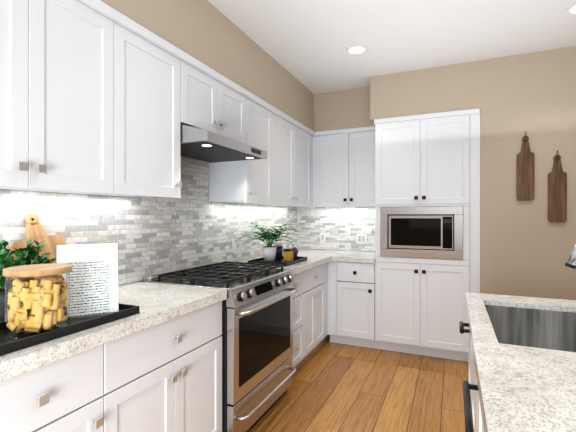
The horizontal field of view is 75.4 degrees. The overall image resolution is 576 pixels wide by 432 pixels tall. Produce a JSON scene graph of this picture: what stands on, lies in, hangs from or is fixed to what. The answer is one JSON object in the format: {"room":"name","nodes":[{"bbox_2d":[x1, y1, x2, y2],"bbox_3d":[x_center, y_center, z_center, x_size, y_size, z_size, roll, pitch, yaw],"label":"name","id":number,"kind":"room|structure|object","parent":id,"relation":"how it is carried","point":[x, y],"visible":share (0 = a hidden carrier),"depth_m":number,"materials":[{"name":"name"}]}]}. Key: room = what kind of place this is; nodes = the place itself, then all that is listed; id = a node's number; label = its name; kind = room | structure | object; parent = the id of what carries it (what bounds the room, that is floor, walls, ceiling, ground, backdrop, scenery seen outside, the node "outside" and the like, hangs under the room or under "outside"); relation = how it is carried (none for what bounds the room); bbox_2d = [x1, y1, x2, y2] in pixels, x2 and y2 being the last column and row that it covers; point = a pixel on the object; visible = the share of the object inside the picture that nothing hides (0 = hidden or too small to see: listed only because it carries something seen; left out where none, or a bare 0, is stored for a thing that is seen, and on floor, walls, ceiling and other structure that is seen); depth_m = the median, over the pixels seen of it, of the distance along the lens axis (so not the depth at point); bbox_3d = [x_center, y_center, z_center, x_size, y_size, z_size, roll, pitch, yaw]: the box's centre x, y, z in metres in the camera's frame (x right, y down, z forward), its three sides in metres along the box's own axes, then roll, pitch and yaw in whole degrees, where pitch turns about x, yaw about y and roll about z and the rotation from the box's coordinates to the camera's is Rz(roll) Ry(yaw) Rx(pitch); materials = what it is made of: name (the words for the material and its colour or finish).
{"room":"kitchen","nodes":[
{"label":"kitchen","id":0,"kind":"room"},
{"bbox_2d":[0,189,284,282],"bbox_3d":[-1.495,-0.026,1.143,0.100,2.683,7.880,0,0,24],"label":"wall","id":1,"kind":"structure","parent":0,"point":[117,196],"depth_m":2.07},
{"bbox_2d":[0,0,119,195],"bbox_3d":[-1.115,-0.532,1.445,0.348,0.832,0.760,0,0,24],"label":"upper cabinet","id":2,"kind":"object","parent":1,"relation":"attached to","point":[98,97],"depth_m":1.49,"materials":[{"name":"white wood"}]},
{"bbox_2d":[0,157,296,287],"bbox_3d":[-0.921,-0.075,2.303,0.012,0.948,5.068,0,0,24],"label":"tile","id":3,"kind":"structure","parent":1,"relation":"attached to","point":[192,226],"depth_m":2.45,"materials":[{"name":"grey tile"}]},
{"bbox_2d":[232,239,236,252],"bbox_3d":[-0.473,0.258,3.288,0.008,0.115,0.070,0,0,24],"label":"electrical outlet plate","id":4,"kind":"object","parent":3,"relation":"attached to","point":[234,246],"visible":1,"depth_m":3.28,"materials":[{"name":"white plastic"}]},
{"bbox_2d":[119,12,183,197],"bbox_3d":[-0.868,-0.532,2.003,0.348,0.832,0.461,0,0,24],"label":"upper cabinet","id":5,"kind":"object","parent":1,"relation":"attached to","point":[151,67],"depth_m":1.93,"materials":[{"name":"white wood"}]},
{"bbox_2d":[184,52,247,143],"bbox_3d":[-0.625,-0.749,2.553,0.348,0.398,0.738,0,0,24],"label":"upper cabinet","id":6,"kind":"object","parent":1,"relation":"attached to","point":[214,103],"depth_m":2.43,"materials":[{"name":"white wood"}]},
{"bbox_2d":[180,124,266,162],"bbox_3d":[-0.536,-0.482,2.514,0.518,0.127,0.732,0,0,24],"label":"range hood","id":7,"kind":"object","parent":6,"relation":"attached to","point":[203,145],"visible":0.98,"depth_m":2.35,"materials":[{"name":"silver metal"}]},
{"bbox_2d":[209,92,275,203],"bbox_3d":[-0.384,-0.532,3.097,0.348,0.832,0.447,0,0,24],"label":"upper cabinet","id":8,"kind":"object","parent":1,"relation":"attached to","point":[246,181],"depth_m":2.95,"materials":[{"name":"white wood"}]},
{"bbox_2d":[252,108,311,206],"bbox_3d":[-0.102,-0.532,3.735,0.348,0.832,0.948,0,0,24],"label":"upper cabinet","id":9,"kind":"object","parent":1,"relation":"attached to","point":[293,138],"depth_m":3.64,"materials":[{"name":"white wood"}]},
{"bbox_2d":[249,335,467,431],"bbox_3d":[1.019,1.365,0.030,5.600,0.100,7.880,0,0,24],"label":"floor","id":10,"kind":"structure","parent":0,"point":[336,387],"depth_m":2.75,"materials":[{"name":"brown wood"}]},
{"bbox_2d":[0,301,221,431],"bbox_3d":[-1.149,0.884,1.018,0.630,0.861,2.533,0,0,24],"label":"base cabinet","id":11,"kind":"object","parent":10,"relation":"on","point":[166,376],"depth_m":1.49,"materials":[{"name":"white wood"}]},
{"bbox_2d":[0,282,226,381],"bbox_3d":[-1.147,0.427,1.002,0.648,0.052,2.563,0,0,24],"label":"countertop","id":12,"kind":"structure","parent":11,"relation":"on","point":[157,303],"depth_m":1.47,"materials":[{"name":"stone"}]},
{"bbox_2d":[0,239,56,321],"bbox_3d":[-1.077,0.243,1.471,0.315,0.314,0.348,0,0,24],"label":"plant","id":13,"kind":"object","parent":12,"relation":"on","point":[29,254],"visible":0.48,"depth_m":1.45,"materials":[{"name":"green plant"}]},
{"bbox_2d":[9,214,65,262],"bbox_3d":[-1.118,0.188,1.697,0.016,0.413,0.245,-15,1,23],"label":"cutting board","id":14,"kind":"object","parent":12,"relation":"on","point":[35,231],"visible":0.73,"depth_m":1.70,"materials":[{"name":"brown wood"}]},
{"bbox_2d":[0,303,139,355],"bbox_3d":[-0.900,0.386,1.226,0.262,0.030,0.815,0,0,24],"label":"tray","id":15,"kind":"object","parent":12,"relation":"on","point":[76,325],"visible":0.46,"depth_m":1.27,"materials":[{"name":"black"}]},
{"bbox_2d":[3,263,71,339],"bbox_3d":[-0.857,0.283,1.281,0.198,0.220,0.198,0,0,24],"label":"pasta jar","id":16,"kind":"object","parent":15,"relation":"on","point":[36,297],"visible":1,"depth_m":1.22,"materials":[{"name":"clear glass"}]},
{"bbox_2d":[56,242,118,319],"bbox_3d":[-0.792,0.250,1.479,0.222,0.286,0.066,0,0,-30],"label":"sign","id":17,"kind":"object","parent":15,"relation":"on","point":[94,276],"visible":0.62,"depth_m":1.49,"materials":[{"name":"paper"}]},
{"bbox_2d":[143,261,297,431],"bbox_3d":[-0.399,0.836,2.528,0.724,0.958,0.824,0,0,24],"label":"range","id":18,"kind":"object","parent":10,"relation":"on","point":[258,373],"visible":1,"depth_m":2.28,"materials":[{"name":"silver metal"}]},
{"bbox_2d":[292,261,331,367],"bbox_3d":[0.047,0.884,3.721,0.630,0.861,1.711,0,0,24],"label":"base cabinet","id":19,"kind":"object","parent":10,"relation":"on","point":[312,303],"depth_m":3.37,"materials":[{"name":"white wood"}]},
{"bbox_2d":[332,261,376,348],"bbox_3d":[0.765,0.884,4.007,0.453,0.861,0.608,0,0,24],"label":"base cabinet","id":20,"kind":"object","parent":10,"relation":"on","point":[353,283],"depth_m":3.72,"materials":[{"name":"white wood"}]},
{"bbox_2d":[227,249,339,274],"bbox_3d":[0.056,0.427,3.717,0.652,0.052,1.711,0,0,24],"label":"countertop","id":21,"kind":"structure","parent":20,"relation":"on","point":[315,258],"depth_m":3.56,"materials":[{"name":"stone"}]},
{"bbox_2d":[248,256,306,265],"bbox_3d":[-0.081,0.386,3.284,0.355,0.030,0.480,0,0,24],"label":"tray","id":22,"kind":"object","parent":21,"relation":"on","point":[283,262],"visible":0.67,"depth_m":3.17,"materials":[{"name":"black"}]},
{"bbox_2d":[233,222,298,260],"bbox_3d":[-0.143,0.220,3.286,0.562,0.346,0.628,0,0,24],"label":"plant","id":23,"kind":"object","parent":22,"relation":"on","point":[269,252],"visible":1,"depth_m":3.27,"materials":[{"name":"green plant"}]},
{"bbox_2d":[273,242,284,259],"bbox_3d":[-0.091,0.317,3.452,0.124,0.154,0.124,0,0,24],"label":"canister","id":24,"kind":"object","parent":22,"relation":"on","point":[279,251],"visible":0.88,"depth_m":3.42,"materials":[{"name":"grey"}]},
{"bbox_2d":[283,248,293,260],"bbox_3d":[0.004,0.342,3.345,0.074,0.104,0.074,0,0,24],"label":"jar","id":25,"kind":"object","parent":22,"relation":"on","point":[287,254],"visible":0.98,"depth_m":3.31,"materials":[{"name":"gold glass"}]},
{"bbox_2d":[292,247,297,259],"bbox_3d":[0.062,0.337,3.401,0.065,0.114,0.067,0,0,24],"label":"decor","id":26,"kind":"object","parent":22,"relation":"on","point":[295,251],"visible":0.9,"depth_m":3.38,"materials":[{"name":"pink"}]},
{"bbox_2d":[332,251,374,262],"bbox_3d":[0.773,0.427,3.987,0.423,0.052,0.638,0,0,24],"label":"countertop","id":27,"kind":"structure","parent":20,"relation":"on","point":[344,256],"depth_m":3.75,"materials":[{"name":"stone"}]},
{"bbox_2d":[374,108,479,361],"bbox_3d":[1.377,0.183,3.713,0.923,2.263,0.650,0,0,24],"label":"tall cabinet","id":28,"kind":"object","parent":10,"relation":"on","point":[427,221],"visible":1,"depth_m":3.44,"materials":[{"name":"painted wood"},{"name":"metal"}]},
{"bbox_2d":[380,206,462,259],"bbox_3d":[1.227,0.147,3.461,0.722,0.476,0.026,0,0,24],"label":"microwave","id":29,"kind":"object","parent":28,"relation":"in","point":[406,232],"depth_m":3.45,"materials":[{"name":"silver metal"}]},
{"bbox_2d":[463,300,466,431],"bbox_3d":[1.356,0.884,1.531,1.099,0.861,0.460,0,0,24],"label":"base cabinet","id":30,"kind":"object","parent":10,"relation":"on","point":[464,324],"depth_m":1.07,"materials":[{"name":"white"}]},
{"bbox_2d":[467,332,470,431],"bbox_3d":[1.179,0.884,1.131,1.099,0.861,0.415,0,0,24],"label":"base cabinet","id":31,"kind":"object","parent":10,"relation":"on","point":[469,333],"depth_m":1.12,"materials":[{"name":"white wood"}]},
{"bbox_2d":[471,360,482,431],"bbox_3d":[0.972,0.884,0.665,1.099,0.861,0.605,0,0,24],"label":"base cabinet","id":32,"kind":"object","parent":10,"relation":"on","point":[476,420],"depth_m":1.23,"materials":[{"name":"white wood"}]},
{"bbox_2d":[465,292,575,431],"bbox_3d":[0.892,0.427,0.458,1.140,0.052,2.820,0,0,24],"label":"countertop","id":33,"kind":"structure","parent":32,"relation":"on","point":[522,387],"depth_m":0.95,"materials":[{"name":"white stone"}]},
{"bbox_2d":[491,304,575,347],"bbox_3d":[0.996,0.544,1.402,0.418,0.243,0.666,0,0,24],"label":"sink","id":34,"kind":"object","parent":33,"relation":"in","point":[525,325],"depth_m":1.70,"materials":[{"name":"silver metal"}]},
{"bbox_2d":[565,243,575,268],"bbox_3d":[1.178,0.193,1.323,0.327,0.416,0.094,0,0,24],"label":"faucet","id":35,"kind":"object","parent":33,"relation":"on","point":[570,262],"visible":1,"depth_m":1.35,"materials":[{"name":"silver metal"}]},
{"bbox_2d":[208,0,575,93],"bbox_3d":[1.019,-1.418,0.030,5.600,0.100,7.880,0,0,24],"label":"ceiling","id":36,"kind":"structure","parent":0,"point":[306,43],"depth_m":2.77,"materials":[{"name":"white paint"}]},
{"bbox_2d":[101,0,313,130],"bbox_3d":[-1.285,-1.159,1.050,0.360,0.418,7.680,0,0,24],"label":"soffit","id":37,"kind":"structure","parent":36,"relation":"attached to","point":[207,33],"depth_m":2.51,"materials":[{"name":"beige paint"}]},
{"bbox_2d":[314,86,374,131],"bbox_3d":[0.673,-1.159,4.190,0.680,0.418,0.352,0,0,24],"label":"soffit","id":38,"kind":"structure","parent":36,"relation":"attached to","point":[343,109],"depth_m":4.03,"materials":[{"name":"beige paint"}]},
{"bbox_2d":[346,45,366,54],"bbox_3d":[0.564,-1.364,3.053,0.170,0.007,0.170,0,0,24],"label":"recessed light","id":39,"kind":"object","parent":36,"relation":"in","point":[356,49],"visible":1,"depth_m":3.04,"materials":[{"name":"white paint"}]},
{"bbox_2d":[566,3,575,14],"bbox_3d":[1.918,-1.364,2.432,0.170,0.007,0.170,0,0,24],"label":"recessed light","id":40,"kind":"object","parent":36,"relation":"in","point":[571,10],"visible":1,"depth_m":2.46,"materials":[{"name":"white paint"}]},
{"bbox_2d":[370,60,479,124],"bbox_3d":[1.370,-1.159,3.738,0.960,0.418,0.615,0,0,24],"label":"wall","id":41,"kind":"structure","parent":0,"point":[453,87],"depth_m":3.44,"materials":[{"name":"beige paint"}]},
{"bbox_2d":[320,126,374,206],"bbox_3d":[0.683,-0.532,4.192,0.755,0.832,0.337,0,0,24],"label":"upper cabinet","id":42,"kind":"object","parent":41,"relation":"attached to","point":[347,156],"depth_m":4.02,"materials":[{"name":"white wood"}]},
{"bbox_2d":[480,46,575,299],"bbox_3d":[3.363,-0.026,2.856,3.400,2.683,0.615,0,0,24],"label":"wall","id":43,"kind":"structure","parent":0,"point":[526,247],"depth_m":3.12,"materials":[{"name":"beige paint"}]},
{"bbox_2d":[517,132,534,200],"bbox_3d":[1.985,-0.421,3.115,0.125,0.575,0.022,0,0,24],"label":"cutting board","id":44,"kind":"object","parent":43,"relation":"hanging from","point":[525,173],"visible":0.92,"depth_m":3.11,"materials":[{"name":"brown wood"}]},
{"bbox_2d":[548,150,566,221],"bbox_3d":[2.186,-0.244,3.026,0.125,0.583,0.022,0,0,24],"label":"cutting board","id":45,"kind":"object","parent":43,"relation":"hanging from","point":[557,193],"visible":0.94,"depth_m":3.02,"materials":[{"name":"brown wood"}]},
{"bbox_3d":[2.593,-0.026,3.587,5.400,2.683,0.100,0,0,24],"label":"wall","id":46,"kind":"structure","parent":0,"visible":0},
{"bbox_2d":[297,207,374,251],"bbox_3d":[0.598,0.142,4.409,1.085,0.514,0.012,0,0,24],"label":"tile","id":47,"kind":"structure","parent":46,"relation":"attached to","point":[341,227],"depth_m":4.41,"materials":[{"name":"white tile"}]},
{"bbox_2d":[320,233,325,242],"bbox_3d":[0.417,0.255,4.476,0.070,0.116,0.010,0,0,24],"label":"electrical outlet plate","id":48,"kind":"object","parent":47,"relation":"attached to","point":[322,237],"visible":1,"depth_m":4.47,"materials":[{"name":"white plastic"}]},
{"bbox_2d":[357,234,366,243],"bbox_3d":[0.847,0.255,4.286,0.116,0.116,0.011,0,0,24],"label":"electrical outlet plate","id":49,"kind":"object","parent":47,"relation":"attached to","point":[361,238],"visible":1,"depth_m":4.28,"materials":[{"name":"white plastic"}]}
]}

